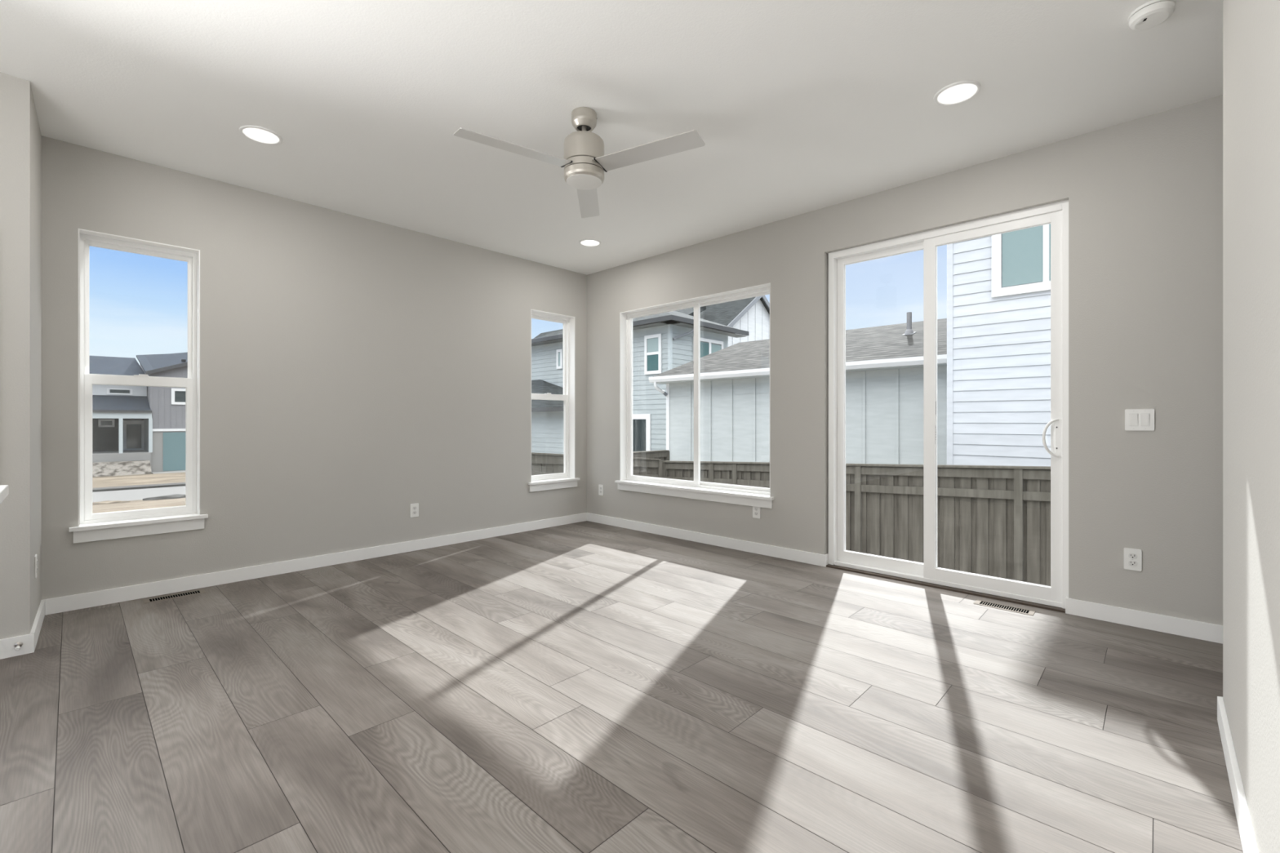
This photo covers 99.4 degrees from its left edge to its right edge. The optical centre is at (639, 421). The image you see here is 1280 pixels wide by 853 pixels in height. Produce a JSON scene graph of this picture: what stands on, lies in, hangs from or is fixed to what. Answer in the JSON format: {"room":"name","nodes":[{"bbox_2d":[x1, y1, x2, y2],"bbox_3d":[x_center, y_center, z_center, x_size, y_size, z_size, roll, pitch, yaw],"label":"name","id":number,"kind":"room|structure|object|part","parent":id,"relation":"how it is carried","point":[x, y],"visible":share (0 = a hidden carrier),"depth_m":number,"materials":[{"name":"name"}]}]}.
{"room":"empty living room","nodes":[
{"label":"empty living room","id":0,"kind":"room"},
{"bbox_2d":[0,72,41,639],"bbox_3d":[-4.932,-0.261,1.018,0.700,2.743,5.104,0,0,44],"label":"wall","id":1,"kind":"structure","parent":0,"point":[20,136],"depth_m":2.58,"materials":[{"name":"grey paint"}]},
{"bbox_2d":[14,641,22,650],"bbox_3d":[-2.917,1.059,2.547,0.073,0.026,0.026,0,0,44],"label":"door stop","id":2,"kind":"object","parent":1,"relation":"attached to","point":[19,644],"visible":1,"depth_m":2.56,"materials":[{"name":"white metal"}]},
{"bbox_2d":[34,554,37,578],"bbox_3d":[-3.123,0.751,2.810,0.072,0.116,0.008,0,0,44],"label":"wall outlet","id":3,"kind":"object","parent":1,"relation":"attached to","point":[35,557],"visible":1,"depth_m":2.78,"materials":[{"name":"white plastic"}]},
{"bbox_2d":[41,135,586,599],"bbox_3d":[-2.081,-0.261,4.632,0.170,2.743,4.470,0,0,44],"label":"wall","id":4,"kind":"structure","parent":0,"point":[356,371],"depth_m":4.09,"materials":[{"name":"grey paint"}]},
{"bbox_2d":[69,228,208,543],"bbox_3d":[-3.171,-0.211,3.458,0.205,1.857,0.639,0,0,44],"label":"window","id":5,"kind":"structure","parent":4,"relation":"in","point":[91,526],"depth_m":3.44,"materials":[{"name":"white paint"}]},
{"bbox_3d":[-3.226,-0.668,3.510,0.027,0.882,0.513,0,0,44],"label":"sash","id":6,"kind":"part","parent":5,"relation":"part of","materials":[{"name":"clear glass"}]},
{"bbox_3d":[-3.205,0.158,3.490,0.029,0.894,0.513,0,0,44],"label":"sash","id":7,"kind":"part","parent":5,"relation":"part of","materials":[{"name":"white plastic"}]},
{"bbox_2d":[0,512,586,659],"bbox_3d":[-3.517,1.066,2.489,0.714,0.089,9.186,0,0,44],"label":"baseboard","id":8,"kind":"structure","parent":4,"relation":"attached to","point":[91,599],"depth_m":3.75,"materials":[{"name":"white paint"}]},
{"bbox_2d":[409,502,418,517],"bbox_3d":[-1.933,0.765,4.657,0.008,0.116,0.072,0,0,44],"label":"wall outlet","id":9,"kind":"object","parent":4,"relation":"attached to","point":[414,508],"visible":1,"depth_m":4.65,"materials":[{"name":"white plastic"}]},
{"bbox_2d":[528,309,579,492],"bbox_3d":[-0.956,-0.211,5.777,0.205,1.857,0.651,0,0,44],"label":"window","id":10,"kind":"structure","parent":4,"relation":"in","point":[566,479],"depth_m":5.96,"materials":[{"name":"white paint"}]},
{"bbox_3d":[-1.010,-0.668,5.830,0.027,0.882,0.525,0,0,44],"label":"sash","id":11,"kind":"part","parent":10,"relation":"part of","materials":[{"name":"clear glass"}]},
{"bbox_3d":[-0.989,0.158,5.809,0.029,0.894,0.525,0,0,44],"label":"sash","id":12,"kind":"part","parent":10,"relation":"part of","materials":[{"name":"white plastic"}]},
{"bbox_3d":[-1.002,-0.255,5.822,0.077,1.760,0.565,0,0,44],"label":"frame","id":13,"kind":"part","parent":10,"relation":"part of","materials":[{"name":"white plastic"}]},
{"bbox_2d":[0,0,1222,275],"bbox_3d":[-1.526,-1.692,0.617,6.520,0.120,9.510,0,0,44],"label":"ceiling","id":14,"kind":"structure","parent":0,"point":[797,107],"depth_m":2.68,"materials":[{"name":"white paint"}]},
{"bbox_2d":[239,124,282,144],"bbox_3d":[-2.159,-1.628,3.095,0.203,0.008,0.203,0,0,44],"label":"recessed light","id":15,"kind":"object","parent":14,"relation":"in","point":[255,133],"visible":1,"depth_m":3.09,"materials":[{"name":"white paint"}]},
{"bbox_2d":[453,106,705,217],"bbox_3d":[-0.301,-1.448,2.776,1.176,0.368,1.166,0,0,44],"label":"ceiling fan","id":16,"kind":"object","parent":14,"relation":"hanging from","point":[584,163],"visible":1,"depth_m":2.79,"materials":[{"name":"silver metal"}]},
{"bbox_3d":[-0.608,-1.337,2.670,0.580,0.024,0.119,0,0,-35],"label":"blade","id":17,"kind":"part","parent":16,"relation":"part of","materials":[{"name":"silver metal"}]},
{"bbox_2d":[577,124,591,131],"bbox_3d":[-0.297,-1.561,2.885,0.075,0.004,0.075,0,0,44],"label":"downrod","id":18,"kind":"object","parent":16,"relation":"attached to","point":[580,127],"depth_m":2.89,"materials":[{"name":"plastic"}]},
{"bbox_3d":[-0.312,-1.337,3.263,0.119,0.024,0.580,0,0,-2],"label":"blade","id":19,"kind":"part","parent":16,"relation":"part of","materials":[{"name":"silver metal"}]},
{"bbox_3d":[0.034,-1.337,2.702,0.580,0.024,0.119,0,0,29],"label":"blade","id":20,"kind":"part","parent":16,"relation":"part of","materials":[{"name":"silver metal"}]},
{"bbox_2d":[578,238,600,246],"bbox_3d":[-0.456,-1.628,4.962,0.203,0.008,0.203,0,0,44],"label":"recessed light","id":21,"kind":"object","parent":14,"relation":"in","point":[587,242],"visible":1,"depth_m":4.97,"materials":[{"name":"white paint"}]},
{"bbox_2d":[933,80,981,106],"bbox_3d":[1.576,-1.628,2.701,0.203,0.008,0.203,0,0,44],"label":"recessed light","id":22,"kind":"object","parent":14,"relation":"in","point":[958,92],"visible":1,"depth_m":2.70,"materials":[{"name":"white paint"}]},
{"bbox_2d":[1128,0,1176,31],"bbox_3d":[2.033,-1.610,2.159,0.140,0.044,0.140,0,0,44],"label":"smoke detector","id":23,"kind":"object","parent":14,"relation":"attached to","point":[1151,14],"visible":1,"depth_m":2.13,"materials":[{"name":"white plastic"}]},
{"bbox_2d":[0,520,1243,852],"bbox_3d":[-1.526,1.121,0.617,6.520,0.020,9.510,0,0,44],"label":"floor","id":24,"kind":"structure","parent":0,"point":[586,686],"depth_m":2.04,"materials":[{"name":"grey wood"}]},
{"bbox_2d":[0,484,8,503],"bbox_3d":[-1.598,0.652,0.487,2.045,0.918,1.242,0,0,44],"label":"kitchen island","id":25,"kind":"object","parent":24,"relation":"on","point":[4,489],"visible":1,"depth_m":1.55,"materials":[{"name":"white stone"}]},
{"bbox_2d":[142,589,206,603],"bbox_3d":[-2.947,1.109,3.445,0.102,0.004,0.298,0,0,44],"label":"floor vent","id":26,"kind":"object","parent":24,"relation":"in","point":[200,591],"visible":1,"depth_m":3.44,"materials":[{"name":"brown metal"}]},
{"bbox_2d":[151,591,198,600],"bbox_3d":[-2.947,1.110,3.445,0.072,0.001,0.221,0,0,44],"label":"grille","id":27,"kind":"object","parent":26,"relation":"attached to","point":[191,593],"depth_m":3.44,"materials":[{"name":"silver metal"}]},
{"bbox_2d":[973,599,1035,615],"bbox_3d":[2.169,1.110,3.236,0.298,0.003,0.102,0,0,44],"label":"floor vent","id":28,"kind":"object","parent":24,"relation":"in","point":[1022,611],"visible":1,"depth_m":3.23,"materials":[{"name":"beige metal"}]},
{"bbox_2d":[982,601,1027,613],"bbox_3d":[2.169,1.110,3.236,0.221,0.001,0.072,0,0,44],"label":"grille","id":29,"kind":"object","parent":28,"relation":"attached to","point":[989,604],"depth_m":3.23,"materials":[{"name":"silver metal"}]},
{"bbox_2d":[586,94,1222,625],"bbox_3d":[1.707,-0.261,3.987,6.200,2.743,0.170,0,0,44],"label":"wall","id":30,"kind":"structure","parent":0,"point":[1144,195],"depth_m":3.05,"materials":[{"name":"grey paint"}]},
{"bbox_2d":[598,484,603,495],"bbox_3d":[-0.424,0.749,5.899,0.072,0.116,0.008,0,0,44],"label":"wall outlet","id":31,"kind":"object","parent":30,"relation":"attached to","point":[600,486],"visible":1,"depth_m":5.90,"materials":[{"name":"white plastic"}]},
{"bbox_2d":[614,282,774,508],"bbox_3d":[0.475,-0.211,5.133,1.849,1.857,0.205,0,0,44],"label":"window","id":32,"kind":"structure","parent":30,"relation":"in","point":[756,496],"depth_m":5.16,"materials":[{"name":"white paint"}]},
{"bbox_3d":[0.220,-0.251,5.438,0.932,1.714,0.027,0,0,44],"label":"sash","id":33,"kind":"part","parent":32,"relation":"part of","materials":[{"name":"white plastic"}]},
{"bbox_3d":[0.846,-0.251,4.883,0.843,1.714,0.028,0,0,44],"label":"sash","id":34,"kind":"part","parent":32,"relation":"part of","materials":[{"name":"white plastic"}]},
{"bbox_2d":[752,506,760,518],"bbox_3d":[0.977,0.758,4.560,0.072,0.116,0.008,0,0,44],"label":"wall outlet","id":35,"kind":"object","parent":30,"relation":"attached to","point":[756,510],"visible":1,"depth_m":4.55,"materials":[{"name":"white plastic"}]},
{"bbox_2d":[586,512,1222,644],"bbox_3d":[1.656,1.066,3.940,6.190,0.089,0.059,0,0,44],"label":"baseboard","id":36,"kind":"structure","parent":30,"relation":"attached to","point":[1205,631],"depth_m":3.11,"materials":[{"name":"white paint"}]},
{"bbox_2d":[826,200,1068,613],"bbox_3d":[1.999,-0.091,3.694,1.458,2.403,0.157,0,0,44],"label":"door","id":37,"kind":"structure","parent":30,"relation":"in","point":[1052,597],"depth_m":3.66,"materials":[{"name":"white plastic"}]},
{"bbox_3d":[2.432,0.099,3.216,0.084,0.231,0.019,0,0,19],"label":"pull handle","id":38,"kind":"part","parent":37,"relation":"part of","materials":[{"name":"white plastic"}]},
{"bbox_3d":[2.470,0.099,3.205,0.034,0.224,0.008,0,0,44],"label":"handle plate","id":39,"kind":"part","parent":37,"relation":"part of","materials":[{"name":"white plastic"}]},
{"bbox_2d":[1124,547,1142,571],"bbox_3d":[2.670,0.750,2.943,0.072,0.116,0.008,0,0,44],"label":"wall outlet","id":40,"kind":"object","parent":30,"relation":"attached to","point":[1132,557],"visible":1,"depth_m":2.94,"materials":[{"name":"white plastic"}]},
{"bbox_2d":[1128,560,1137,565],"bbox_3d":[2.668,0.769,2.941,0.034,0.028,0.003,0,0,44],"label":"receptacle","id":41,"kind":"object","parent":40,"relation":"attached to","point":[1131,562],"depth_m":2.94,"materials":[{"name":"white plastic"}]},
{"bbox_2d":[1128,553,1137,558],"bbox_3d":[2.668,0.730,2.941,0.034,0.028,0.003,0,0,44],"label":"receptacle","id":42,"kind":"object","parent":40,"relation":"attached to","point":[1130,555],"depth_m":2.94,"materials":[{"name":"white plastic"}]},
{"bbox_2d":[1124,408,1154,431],"bbox_3d":[2.689,-0.007,2.924,0.117,0.116,0.011,0,0,44],"label":"light switch","id":43,"kind":"object","parent":30,"relation":"attached to","point":[1140,420],"visible":1,"depth_m":2.92,"materials":[{"name":"white plastic"}]},
{"bbox_3d":[2.705,-0.007,2.907,0.037,0.070,0.001,0,0,44],"label":"rocker frame","id":44,"kind":"part","parent":43,"relation":"part of","materials":[{"name":"white plastic"}]},
{"bbox_2d":[1222,0,1279,852],"bbox_3d":[-0.619,-0.261,-0.996,0.140,2.743,8.150,0,0,44],"label":"wall","id":45,"kind":"structure","parent":0,"point":[1251,28],"depth_m":1.38,"materials":[{"name":"grey paint"}]},
{"bbox_2d":[1217,696,1258,852],"bbox_3d":[-0.618,1.065,-0.986,0.154,0.091,8.166,0,0,44],"label":"baseboard","id":46,"kind":"structure","parent":45,"relation":"attached to","point":[1246,833],"depth_m":1.55,"materials":[{"name":"white paint"}]},
{"label":"outside","id":47,"kind":"structure","parent":0,"visible":0},
{"bbox_2d":[151,470,185,474],"bbox_3d":[-27.012,3.721,58.686,29.100,0.780,40.400,0,0,44],"label":"driveway","id":48,"kind":"structure","parent":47,"point":[180,471],"depth_m":35.36,"materials":[{"name":"grey concrete"}]},
{"bbox_2d":[88,351,187,471],"bbox_3d":[-35.963,-1.169,37.517,9.400,9.360,15.420,0,0,44],"label":"house","id":49,"kind":"structure","parent":48,"relation":"on","point":[130,423],"depth_m":36.16,"materials":[{"name":"grey"}]},
{"bbox_3d":[-36.513,0.151,37.171,0.006,0.280,0.560,0,0,44],"label":"pane","id":50,"kind":"part","parent":49,"relation":"part of","materials":[{"name":"black"}]},
{"bbox_3d":[-34.325,-1.954,35.842,0.006,0.230,0.940,0,0,44],"label":"pane","id":51,"kind":"part","parent":49,"relation":"part of","materials":[{"name":"black"}]},
{"bbox_3d":[-32.871,0.936,34.383,0.200,2.210,0.180,0,0,44],"label":"post","id":52,"kind":"part","parent":49,"relation":"part of","materials":[{"name":"grey wood"}]},
{"bbox_3d":[-35.560,1.001,38.155,0.100,2.080,1.100,0,0,44],"label":"door frame","id":53,"kind":"part","parent":49,"relation":"part of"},
{"bbox_3d":[-35.506,1.071,38.111,0.040,1.680,0.770,0,0,44],"label":"door panel","id":54,"kind":"part","parent":49,"relation":"part of","materials":[{"name":"black"}]},
{"bbox_3d":[-31.904,0.936,35.396,0.200,2.210,0.180,0,0,44],"label":"post","id":55,"kind":"part","parent":49,"relation":"part of","materials":[{"name":"grey"}]},
{"bbox_3d":[-29.889,2.031,37.578,0.040,2.560,4.700,0,0,44],"label":"garage door","id":56,"kind":"part","parent":49,"relation":"part of","materials":[{"name":"teal"}]},
{"bbox_3d":[-30.648,-1.649,36.796,0.006,0.720,1.320,0,0,44],"label":"pane","id":57,"kind":"part","parent":49,"relation":"part of","materials":[{"name":"black glass"}]},
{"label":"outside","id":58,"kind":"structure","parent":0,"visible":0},
{"bbox_2d":[92,485,185,502],"bbox_3d":[-19.104,3.296,23.750,6.000,0.730,120.000,0,0,44],"label":"road","id":59,"kind":"structure","parent":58,"point":[135,494],"depth_m":22.40,"materials":[{"name":"grey concrete"}]},
{"bbox_2d":[92,482,185,492],"bbox_3d":[-21.635,3.341,26.167,1.000,0.740,120.000,0,0,44],"label":"kerb","id":60,"kind":"object","parent":59,"relation":"on","point":[175,484],"depth_m":24.57,"materials":[{"name":"grey concrete"}]},
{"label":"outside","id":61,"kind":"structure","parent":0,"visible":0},
{"bbox_3d":[10.200,2.591,23.554,36.550,0.240,39.800,0,0,44],"label":"ground","id":62,"kind":"structure","parent":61,"visible":0},
{"bbox_2d":[531,452,662,477],"bbox_3d":[-1.036,1.456,9.816,0.150,2.029,4.202,0,0,44],"label":"fence","id":63,"kind":"object","parent":62,"relation":"on","point":[541,463],"visible":0.14,"depth_m":9.41,"materials":[{"name":"brown wood"}]},
{"bbox_3d":[-1.698,0.911,9.092,0.038,0.288,2.058,0,0,44],"label":"rail","id":64,"kind":"part","parent":63,"relation":"part of","materials":[{"name":"brown wood"}]},
{"bbox_3d":[-1.713,0.545,9.107,0.150,0.206,2.150,0,0,44],"label":"cap rail","id":65,"kind":"part","parent":63,"relation":"part of","materials":[{"name":"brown wood"}]},
{"bbox_3d":[-1.698,0.635,9.092,0.038,0.328,2.058,0,0,44],"label":"rail","id":66,"kind":"part","parent":63,"relation":"part of","materials":[{"name":"brown wood"}]},
{"bbox_3d":[-1.734,1.465,9.127,0.061,1.972,2.150,0,0,44],"label":"picket panel","id":67,"kind":"part","parent":63,"relation":"part of","materials":[{"name":"brown wood"}]},
{"bbox_3d":[-0.315,1.554,10.613,0.061,1.794,1.960,0,0,44],"label":"picket panel","id":68,"kind":"part","parent":63,"relation":"part of","materials":[{"name":"brown wood"}]},
{"bbox_3d":[-0.278,1.082,10.579,0.038,0.273,1.868,0,0,44],"label":"rail","id":69,"kind":"part","parent":63,"relation":"part of","materials":[{"name":"brown wood"}]},
{"bbox_3d":[-0.278,0.806,10.579,0.038,0.313,1.868,0,0,44],"label":"rail","id":70,"kind":"part","parent":63,"relation":"part of","materials":[{"name":"brown wood"}]},
{"bbox_3d":[-0.293,0.716,10.593,0.150,0.191,1.960,0,0,44],"label":"cap rail","id":71,"kind":"part","parent":63,"relation":"part of","materials":[{"name":"brown wood"}]},
{"bbox_3d":[0.398,1.642,11.288,0.080,1.658,0.092,0,0,44],"label":"post","id":72,"kind":"part","parent":63,"relation":"part of","materials":[{"name":"brown wood"}]},
{"bbox_2d":[531,295,769,453],"bbox_3d":[-1.866,-1.784,28.787,18.770,8.510,14.900,0,0,44],"label":"house","id":73,"kind":"structure","parent":62,"relation":"on","point":[663,342],"depth_m":20.35,"materials":[{"name":"blue"}]},
{"bbox_3d":[-3.446,-2.654,23.261,0.180,0.590,0.006,0,0,44],"label":"pane","id":74,"kind":"part","parent":73,"relation":"part of","materials":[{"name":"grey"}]},
{"bbox_3d":[-0.203,0.766,20.163,1.190,1.690,0.006,0,0,44],"label":"pane","id":75,"kind":"part","parent":73,"relation":"part of","materials":[{"name":"black glass"}]},
{"bbox_3d":[0.470,-2.099,19.521,0.550,0.560,0.006,0,0,44],"label":"pane","id":76,"kind":"part","parent":73,"relation":"part of","materials":[{"name":"teal glass"}]},
{"bbox_3d":[0.470,-2.734,19.521,0.550,0.490,0.006,0,0,44],"label":"pane","id":77,"kind":"part","parent":73,"relation":"part of","materials":[{"name":"grey"}]},
{"bbox_3d":[2.319,-2.509,20.281,0.006,0.880,0.820,0,0,44],"label":"pane","id":78,"kind":"part","parent":73,"relation":"part of","materials":[{"name":"teal glass"}]},
{"bbox_3d":[2.934,-2.499,20.925,0.006,0.860,0.640,0,0,44],"label":"pane","id":79,"kind":"part","parent":73,"relation":"part of","materials":[{"name":"grey"}]},
{"bbox_2d":[632,449,669,462],"bbox_3d":[0.017,1.626,13.885,0.150,1.690,2.142,0,0,44],"label":"fence","id":80,"kind":"object","parent":62,"relation":"on","point":[664,455],"visible":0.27,"depth_m":14.20,"materials":[{"name":"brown wood"}]},
{"bbox_3d":[0.032,0.885,13.871,0.038,0.150,1.958,0,0,44],"label":"rail","id":81,"kind":"part","parent":80,"relation":"part of","materials":[{"name":"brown wood"}]},
{"bbox_3d":[0.017,0.795,13.885,0.150,0.028,2.050,0,0,44],"label":"cap rail","id":82,"kind":"part","parent":80,"relation":"part of","materials":[{"name":"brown wood"}]},
{"bbox_3d":[0.002,1.626,13.900,0.044,1.630,2.050,0,0,44],"label":"picket panel","id":83,"kind":"part","parent":80,"relation":"part of","materials":[{"name":"brown wood"}]},
{"bbox_3d":[0.739,1.641,14.613,0.080,1.660,0.092,0,0,44],"label":"post","id":84,"kind":"part","parent":80,"relation":"part of","materials":[{"name":"brown wood"}]},
{"bbox_2d":[648,311,946,464],"bbox_3d":[5.937,-0.064,15.407,7.480,5.070,8.670,0,0,44],"label":"house","id":85,"kind":"structure","parent":62,"relation":"on","point":[884,364],"depth_m":12.86,"materials":[{"name":"white"}]},
{"bbox_2d":[662,460,1050,586],"bbox_3d":[4.384,1.445,7.715,10.772,2.052,0.150,0,0,44],"label":"fence","id":86,"kind":"object","parent":62,"relation":"on","point":[994,521],"visible":0.3,"depth_m":7.67,"materials":[{"name":"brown wood"}]},
{"bbox_3d":[0.509,1.668,11.389,0.092,1.606,0.080,0,0,44],"label":"post","id":87,"kind":"part","parent":86,"relation":"part of","materials":[{"name":"brown wood"}]},
{"bbox_3d":[0.954,1.191,10.962,1.142,0.158,0.038,0,0,44],"label":"rail","id":88,"kind":"part","parent":86,"relation":"part of","materials":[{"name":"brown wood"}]},
{"bbox_3d":[0.954,0.915,10.962,1.142,0.163,0.038,0,0,44],"label":"rail","id":89,"kind":"part","parent":86,"relation":"part of","materials":[{"name":"brown wood"}]},
{"bbox_3d":[0.983,1.630,10.993,1.234,1.622,0.044,0,0,44],"label":"picket panel","id":90,"kind":"part","parent":86,"relation":"part of","materials":[{"name":"brown wood"}]},
{"bbox_3d":[0.969,0.825,10.978,1.234,0.076,0.150,0,0,44],"label":"cap rail","id":91,"kind":"part","parent":86,"relation":"part of","materials":[{"name":"brown wood"}]},
{"bbox_3d":[0.965,0.848,10.973,1.142,0.066,0.032,0,0,44],"label":"rail","id":92,"kind":"part","parent":86,"relation":"part of","materials":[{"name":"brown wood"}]},
{"bbox_3d":[1.401,1.644,10.537,0.092,1.654,0.080,0,0,44],"label":"post","id":93,"kind":"part","parent":86,"relation":"part of","materials":[{"name":"brown wood"}]},
{"bbox_3d":[1.607,0.791,10.368,0.531,0.049,0.150,0,0,44],"label":"cap rail","id":94,"kind":"part","parent":86,"relation":"part of","materials":[{"name":"brown wood"}]},
{"bbox_3d":[1.592,1.157,10.353,0.439,0.131,0.038,0,0,44],"label":"rail","id":95,"kind":"part","parent":86,"relation":"part of","materials":[{"name":"brown wood"}]},
{"bbox_3d":[1.592,0.880,10.353,0.439,0.136,0.038,0,0,44],"label":"rail","id":96,"kind":"part","parent":86,"relation":"part of","materials":[{"name":"brown wood"}]},
{"bbox_3d":[1.621,1.619,10.383,0.531,1.643,0.044,0,0,44],"label":"picket panel","id":97,"kind":"part","parent":86,"relation":"part of","materials":[{"name":"brown wood"}]},
{"bbox_3d":[1.785,1.634,10.170,0.092,1.674,0.080,0,0,44],"label":"post","id":98,"kind":"part","parent":86,"relation":"part of","materials":[{"name":"brown wood"}]},
{"bbox_3d":[2.632,0.735,9.389,2.305,0.118,0.150,0,0,44],"label":"cap rail","id":99,"kind":"part","parent":86,"relation":"part of","materials":[{"name":"brown wood"}]},
{"bbox_3d":[2.618,1.101,9.373,2.213,0.200,0.038,0,0,44],"label":"rail","id":100,"kind":"part","parent":86,"relation":"part of","materials":[{"name":"brown wood"}]},
{"bbox_3d":[2.628,0.758,9.384,2.213,0.108,0.032,0,0,44],"label":"rail","id":101,"kind":"part","parent":86,"relation":"part of","materials":[{"name":"brown wood"}]},
{"bbox_3d":[2.618,0.825,9.373,2.213,0.205,0.038,0,0,44],"label":"rail","id":102,"kind":"part","parent":86,"relation":"part of","materials":[{"name":"brown wood"}]},
{"bbox_3d":[2.647,1.574,9.404,2.305,1.733,0.044,0,0,44],"label":"picket panel","id":103,"kind":"part","parent":86,"relation":"part of","materials":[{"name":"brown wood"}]},
{"bbox_3d":[3.452,1.589,8.578,0.092,1.764,0.080,0,0,44],"label":"post","id":104,"kind":"part","parent":86,"relation":"part of","materials":[{"name":"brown wood"}]},
{"bbox_3d":[4.210,1.016,7.852,2.008,0.192,0.038,0,0,44],"label":"rail","id":105,"kind":"part","parent":86,"relation":"part of","materials":[{"name":"brown wood"}]},
{"bbox_3d":[4.221,0.672,7.863,2.008,0.100,0.032,0,0,44],"label":"rail","id":106,"kind":"part","parent":86,"relation":"part of","materials":[{"name":"brown wood"}]},
{"bbox_3d":[4.210,0.739,7.852,2.008,0.197,0.038,0,0,44],"label":"rail","id":107,"kind":"part","parent":86,"relation":"part of","materials":[{"name":"brown wood"}]},
{"bbox_3d":[4.225,0.649,7.867,2.100,0.110,0.150,0,0,44],"label":"cap rail","id":108,"kind":"part","parent":86,"relation":"part of","materials":[{"name":"brown wood"}]},
{"bbox_3d":[4.239,1.533,7.882,2.100,1.815,0.044,0,0,44],"label":"picket panel","id":109,"kind":"part","parent":86,"relation":"part of","materials":[{"name":"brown wood"}]},
{"bbox_3d":[4.970,1.548,7.128,0.092,1.846,0.080,0,0,44],"label":"post","id":110,"kind":"part","parent":86,"relation":"part of","materials":[{"name":"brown wood"}]},
{"bbox_3d":[5.783,0.566,6.379,2.210,0.114,0.150,0,0,44],"label":"cap rail","id":111,"kind":"part","parent":86,"relation":"part of","materials":[{"name":"brown wood"}]},
{"bbox_3d":[5.769,0.931,6.364,2.118,0.196,0.038,0,0,44],"label":"rail","id":112,"kind":"part","parent":86,"relation":"part of","materials":[{"name":"brown wood"}]},
{"bbox_3d":[5.779,0.589,6.374,2.118,0.104,0.032,0,0,44],"label":"rail","id":113,"kind":"part","parent":86,"relation":"part of","materials":[{"name":"brown wood"}]},
{"bbox_3d":[5.769,0.655,6.364,2.118,0.201,0.038,0,0,44],"label":"rail","id":114,"kind":"part","parent":86,"relation":"part of","materials":[{"name":"brown wood"}]},
{"bbox_3d":[5.798,1.490,6.394,2.210,1.901,0.044,0,0,44],"label":"picket panel","id":115,"kind":"part","parent":86,"relation":"part of","materials":[{"name":"brown wood"}]},
{"bbox_2d":[946,223,1050,466],"bbox_3d":[11.363,-1.784,9.339,9.230,8.610,9.350,0,0,44],"label":"house","id":116,"kind":"structure","parent":62,"relation":"on","point":[998,286],"depth_m":8.69,"materials":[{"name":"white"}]},
{"bbox_3d":[5.962,-2.762,8.469,0.530,1.255,0.006,0,0,44],"label":"pane","id":117,"kind":"part","parent":116,"relation":"part of","materials":[{"name":"grey"}]},
{"bbox_3d":[6.321,-2.762,8.126,0.325,1.255,0.006,0,0,44],"label":"pane","id":118,"kind":"part","parent":116,"relation":"part of","materials":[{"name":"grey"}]},
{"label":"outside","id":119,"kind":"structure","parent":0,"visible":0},
{"bbox_2d":[92,497,185,513],"bbox_3d":[-19.132,2.761,3.163,22.400,0.900,30.190,0,0,44],"label":"lot","id":120,"kind":"structure","parent":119,"point":[132,504],"depth_m":17.96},
{"bbox_2d":[92,500,129,505],"bbox_3d":[-18.618,2.883,18.897,0.463,0.203,1.292,0,0,44],"label":"heap","id":121,"kind":"object","parent":120,"relation":"on","point":[106,502],"visible":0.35,"depth_m":18.87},
{"bbox_2d":[142,493,185,500],"bbox_3d":[-17.404,2.886,20.310,0.638,0.280,1.781,0,0,44],"label":"heap","id":122,"kind":"object","parent":120,"relation":"on","point":[176,495],"visible":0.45,"depth_m":20.02,"materials":[{"name":"grey"}]},
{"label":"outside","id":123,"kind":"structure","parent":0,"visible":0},
{"bbox_2d":[92,471,185,488],"bbox_3d":[-26.118,3.486,30.450,11.400,0.850,120.000,0,0,44],"label":"verge","id":124,"kind":"structure","parent":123,"point":[170,477],"depth_m":29.47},
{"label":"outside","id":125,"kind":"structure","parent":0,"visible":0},
{"bbox_2d":[92,460,151,476],"bbox_3d":[-44.777,3.321,20.269,1.520,1.580,39.500,0,0,44],"label":"bank","id":126,"kind":"object","parent":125,"point":[137,467],"visible":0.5,"depth_m":33.50,"materials":[{"name":"beige stone"}]}
]}

